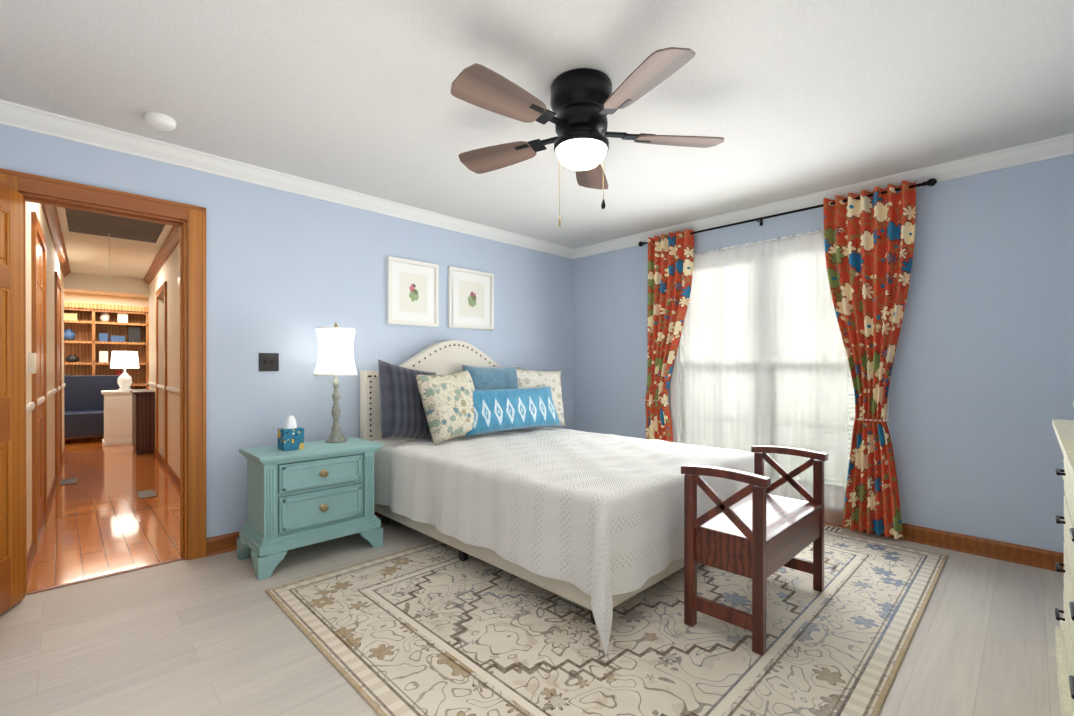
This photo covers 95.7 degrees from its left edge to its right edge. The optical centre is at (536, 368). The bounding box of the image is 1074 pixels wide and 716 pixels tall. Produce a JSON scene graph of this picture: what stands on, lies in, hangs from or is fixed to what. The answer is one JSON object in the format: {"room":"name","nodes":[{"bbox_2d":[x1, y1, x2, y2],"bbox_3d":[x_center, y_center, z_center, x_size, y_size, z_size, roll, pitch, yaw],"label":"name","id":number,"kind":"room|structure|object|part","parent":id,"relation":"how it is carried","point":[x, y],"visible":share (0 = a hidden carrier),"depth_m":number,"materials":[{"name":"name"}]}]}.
{"room":"bedroom","nodes":[
{"label":"bedroom","id":0,"kind":"room"},
{"bbox_2d":[26,202,63,554],"bbox_3d":[-4.574,-0.077,4.511,0.291,2.440,5.480,0,0,-45],"label":"wall","id":1,"kind":"structure","parent":0,"point":[52,263],"depth_m":2.58,"materials":[{"name":"beige paint"}]},
{"bbox_2d":[28,353,35,373],"bbox_3d":[-2.972,-0.032,2.860,0.031,0.120,0.081,0,0,-41],"label":"wall fixtures","id":2,"kind":"object","parent":1,"relation":"attached to","point":[31,363],"depth_m":2.83,"materials":[{"name":"beige plastic"}]},
{"bbox_2d":[26,204,70,580],"bbox_3d":[-4.512,-0.077,4.569,0.261,2.440,5.479,0,0,-45],"label":"trim","id":3,"kind":"structure","parent":1,"relation":"attached to","point":[41,499],"depth_m":3.52,"materials":[{"name":"brown wood"}]},
{"bbox_2d":[64,292,148,306],"bbox_3d":[-7.638,-0.090,8.743,5.500,2.440,0.292,0,0,-45],"label":"wall","id":4,"kind":"structure","parent":0,"point":[102,299],"depth_m":8.64,"materials":[{"name":"beige paint"}]},
{"bbox_2d":[62,226,173,297],"bbox_3d":[-4.976,-1.221,5.835,5.975,0.280,8.174,0,0,-45],"label":"ceiling","id":5,"kind":"structure","parent":0,"point":[130,261],"depth_m":6.13,"materials":[{"name":"white paint"}]},
{"bbox_2d":[56,207,171,280],"bbox_3d":[-3.699,-1.067,4.280,0.788,0.461,1.425,0,0,-45],"label":"attic hatch","id":6,"kind":"object","parent":5,"relation":"in","point":[74,221],"visible":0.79,"depth_m":4.42,"materials":[{"name":"white"}]},
{"bbox_2d":[149,242,179,477],"bbox_3d":[-3.763,-0.085,6.883,2.774,2.440,7.795,0,0,-45],"label":"wall","id":7,"kind":"structure","parent":0,"point":[169,272],"depth_m":5.31,"materials":[{"name":"beige paint"}]},
{"bbox_2d":[143,226,179,488],"bbox_3d":[-3.900,-0.079,5.131,0.261,2.440,5.479,0,0,-45],"label":"trim","id":8,"kind":"structure","parent":7,"relation":"attached to","point":[173,239],"depth_m":5.48,"materials":[{"name":"brown wood"}]},
{"bbox_2d":[0,124,572,537],"bbox_3d":[-1.319,-0.075,3.771,4.940,2.440,0.120,0,0,-45],"label":"wall","id":9,"kind":"structure","parent":0,"point":[288,274],"depth_m":3.34,"materials":[{"name":"blue paint"}]},
{"bbox_2d":[0,182,24,615],"bbox_3d":[-2.431,0.138,2.092,0.191,2.004,0.700,0,0,-22],"label":"door leaf","id":10,"kind":"structure","parent":9,"relation":"in","point":[12,562],"depth_m":2.32,"materials":[{"name":"brown wood"}]},
{"bbox_2d":[0,168,206,594],"bbox_3d":[-2.390,0.084,2.718,0.881,2.128,0.172,0,0,-45],"label":"door frame","id":11,"kind":"structure","parent":9,"relation":"attached to","point":[189,220],"depth_m":2.91,"materials":[{"name":"brown wood"}]},
{"bbox_2d":[259,353,278,370],"bbox_3d":[-1.777,-0.043,3.224,0.120,0.120,0.016,0,0,-45],"label":"switch plate","id":12,"kind":"object","parent":9,"relation":"attached to","point":[268,361],"visible":1,"depth_m":3.23,"materials":[{"name":"black plastic"}]},
{"bbox_2d":[0,99,575,258],"bbox_3d":[-1.246,-1.251,3.693,4.700,0.088,0.088,0,0,-45],"label":"crown molding","id":13,"kind":"structure","parent":9,"relation":"attached to","point":[15,115],"depth_m":3.04,"materials":[{"name":"white wood"}]},
{"bbox_2d":[206,512,382,556],"bbox_3d":[-0.825,1.091,4.155,3.362,0.106,0.028,0,0,-45],"label":"baseboard","id":14,"kind":"structure","parent":9,"relation":"attached to","point":[224,543],"depth_m":3.03,"materials":[{"name":"brown wood"}]},
{"bbox_2d":[387,256,438,326],"bbox_3d":[-1.007,-0.618,3.972,0.460,0.529,0.029,0,0,-45],"label":"picture frame","id":15,"kind":"object","parent":9,"relation":"attached to","point":[412,292],"visible":1,"depth_m":3.96,"materials":[{"name":"white wood"}]},
{"bbox_2d":[448,266,493,329],"bbox_3d":[-0.588,-0.624,4.384,0.495,0.530,0.029,0,0,-45],"label":"picture frame","id":16,"kind":"object","parent":9,"relation":"attached to","point":[470,299],"visible":1,"depth_m":4.37,"materials":[{"name":"white wood"}]},
{"bbox_2d":[0,436,1063,715],"bbox_3d":[-3.223,1.173,4.514,6.620,0.060,12.526,0,0,-45],"label":"floor","id":17,"kind":"structure","parent":0,"point":[222,634],"depth_m":2.16,"materials":[{"name":"wood"}]},
{"bbox_2d":[60,478,76,484],"bbox_3d":[-4.727,1.139,4.904,0.125,0.006,0.302,0,0,-41],"label":"floor vent","id":18,"kind":"object","parent":17,"relation":"in","point":[73,480],"depth_m":4.89,"materials":[{"name":"grey metal"}]},
{"bbox_2d":[64,375,119,437],"bbox_3d":[-7.153,0.623,7.697,1.028,1.020,0.931,0,0,-45],"label":"sofa","id":19,"kind":"object","parent":17,"relation":"on","point":[83,406],"visible":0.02,"depth_m":7.74,"materials":[{"name":"blue fabric"}]},
{"bbox_2d":[64,302,148,389],"bbox_3d":[-7.397,0.010,8.629,2.172,2.240,0.460,0,0,-45],"label":"bookcase","id":20,"kind":"object","parent":17,"relation":"on","point":[95,335],"visible":0.25,"depth_m":8.50,"materials":[{"name":"brown wood"}]},
{"bbox_2d":[101,389,145,445],"bbox_3d":[-6.315,0.734,7.450,0.557,0.800,0.518,0,0,-45],"label":"base cabinet","id":21,"kind":"object","parent":17,"relation":"on","point":[117,417],"visible":0.65,"depth_m":7.22,"materials":[{"name":"white wood"}]},
{"bbox_2d":[110,351,138,390],"bbox_3d":[-6.315,0.033,7.447,0.340,0.600,0.340,0,0,-45],"label":"table lamp","id":22,"kind":"object","parent":21,"relation":"on","point":[124,359],"visible":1,"depth_m":7.37,"materials":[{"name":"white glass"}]},
{"bbox_2d":[130,390,154,454],"bbox_3d":[-5.470,0.721,6.731,0.244,0.830,0.847,0,0,-45],"label":"console","id":23,"kind":"object","parent":17,"relation":"on","point":[143,421],"visible":0.92,"depth_m":6.45,"materials":[{"name":"brown wood"}]},
{"bbox_2d":[137,490,155,498],"bbox_3d":[-3.552,1.140,4.422,0.125,0.006,0.302,0,0,-41],"label":"floor vent","id":24,"kind":"object","parent":17,"relation":"in","point":[146,494],"depth_m":4.39,"materials":[{"name":"grey metal"}]},
{"bbox_2d":[237,437,382,579],"bbox_3d":[-1.409,0.817,3.051,0.732,0.660,0.451,0,0,-45],"label":"nightstand","id":25,"kind":"object","parent":17,"relation":"on","point":[312,492],"visible":0.98,"depth_m":2.88,"materials":[{"name":"teal paint"}]},
{"bbox_2d":[278,415,303,450],"bbox_3d":[-1.496,0.385,2.953,0.115,0.205,0.115,0,0,-45],"label":"tissue box","id":26,"kind":"object","parent":25,"relation":"on","point":[291,435],"visible":1,"depth_m":2.92,"materials":[{"name":"blue cardboard"}]},
{"bbox_2d":[313,322,357,442],"bbox_3d":[-1.337,0.088,3.234,0.274,0.796,0.274,0,0,-45],"label":"table lamp","id":27,"kind":"object","parent":25,"relation":"on","point":[335,353],"visible":1,"depth_m":3.15,"materials":[{"name":"white fabric"}]},
{"bbox_2d":[265,529,947,715],"bbox_3d":[0.553,1.143,2.733,3.110,0.010,2.410,0,0,-45],"label":"rug","id":28,"kind":"object","parent":17,"relation":"on","point":[436,628],"visible":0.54,"depth_m":2.05,"materials":[{"name":"beige fabric"}]},
{"bbox_2d":[360,340,753,654],"bbox_3d":[0.132,0.447,3.395,1.932,1.372,2.352,0,0,-45],"label":"bed","id":29,"kind":"object","parent":28,"relation":"on","point":[474,456],"visible":0.94,"depth_m":2.79,"materials":[{"name":"white fabric"}]},
{"bbox_3d":[-0.710,0.411,4.144,1.610,1.305,0.102,0,0,-45],"label":"headboard","id":30,"kind":"part","parent":29,"relation":"part of","materials":[{"name":"fabric"}]},
{"bbox_2d":[681,445,827,655],"bbox_3d":[1.066,0.780,2.331,0.828,0.715,0.370,0,0,-45],"label":"bench","id":31,"kind":"object","parent":28,"relation":"on","point":[759,535],"visible":1,"depth_m":2.13,"materials":[{"name":"brown wood"}]},
{"bbox_2d":[824,525,843,532],"bbox_3d":[2.031,1.142,3.519,0.120,0.008,0.300,0,0,-45],"label":"floor vent","id":32,"kind":"object","parent":17,"relation":"in","point":[835,529],"visible":0.25,"depth_m":3.45,"materials":[{"name":"beige plastic"}]},
{"bbox_2d":[1052,419,1073,715],"bbox_3d":[1.815,0.683,1.297,1.500,0.940,0.575,0,0,-45],"label":"dresser","id":33,"kind":"object","parent":17,"relation":"on","point":[1064,631],"visible":1,"depth_m":1.64,"materials":[{"name":"white wood"}]},
{"bbox_2d":[0,0,1073,247],"bbox_3d":[0.202,-1.320,2.219,4.940,0.060,4.460,0,0,-45],"label":"ceiling","id":34,"kind":"structure","parent":0,"point":[788,98],"depth_m":2.23,"materials":[{"name":"white paint"}]},
{"bbox_2d":[143,112,175,130],"bbox_3d":[-1.945,-1.269,2.507,0.136,0.045,0.136,0,0,-45],"label":"smoke detector","id":35,"kind":"object","parent":34,"relation":"attached to","point":[158,121],"visible":1,"depth_m":2.47,"materials":[{"name":"white plastic"}]},
{"bbox_2d":[451,47,723,226],"bbox_3d":[0.168,-0.970,2.194,1.246,0.640,1.289,0,0,-45],"label":"ceiling fan","id":36,"kind":"object","parent":34,"relation":"hanging from","point":[584,102],"visible":1,"depth_m":2.11,"materials":[{"name":"black metal"}]},
{"bbox_2d":[573,154,1073,552],"bbox_3d":[1.963,-0.075,3.869,0.120,2.440,4.340,0,0,-45],"label":"wall","id":37,"kind":"structure","parent":0,"point":[981,390],"depth_m":3.04,"materials":[{"name":"blue paint"}]},
{"bbox_2d":[670,233,888,508],"bbox_3d":[1.862,0.004,3.953,0.148,2.020,1.680,0,0,-45],"label":"window","id":38,"kind":"structure","parent":37,"relation":"in","point":[676,397],"depth_m":3.92,"materials":[{"name":"white wood"}]},
{"bbox_2d":[681,246,854,492],"bbox_3d":[1.850,-0.005,3.941,0.042,1.816,1.470,0,0,-45],"label":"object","id":39,"kind":"object","parent":38,"relation":"attached to","point":[850,395],"visible":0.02,"depth_m":3.87,"materials":[{"name":"white fabric"}]},
{"bbox_2d":[638,178,936,538],"bbox_3d":[1.752,-0.050,3.872,0.178,2.350,2.224,0,0,-45],"label":"curtains","id":40,"kind":"object","parent":37,"relation":"attached to","point":[868,240],"visible":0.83,"depth_m":3.44,"materials":[{"name":"multicoloured fabric"}]},
{"bbox_2d":[576,133,1073,257],"bbox_3d":[1.854,-1.251,3.829,0.088,0.088,4.020,0,0,-45],"label":"crown molding","id":41,"kind":"structure","parent":37,"relation":"attached to","point":[1063,145],"depth_m":3.29,"materials":[{"name":"white wood"}]},
{"bbox_2d":[824,509,1063,572],"bbox_3d":[1.858,1.092,3.875,0.028,0.106,4.190,0,0,-45],"label":"baseboard","id":42,"kind":"structure","parent":37,"relation":"attached to","point":[983,547],"depth_m":3.00,"materials":[{"name":"brown wood"}]},
{"label":"outside","id":43,"kind":"structure","parent":0,"visible":0},
{"bbox_2d":[689,371,854,484],"bbox_3d":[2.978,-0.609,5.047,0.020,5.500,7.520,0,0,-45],"label":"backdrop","id":44,"kind":"structure","parent":43,"point":[781,431],"depth_m":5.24,"materials":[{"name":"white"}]}
]}

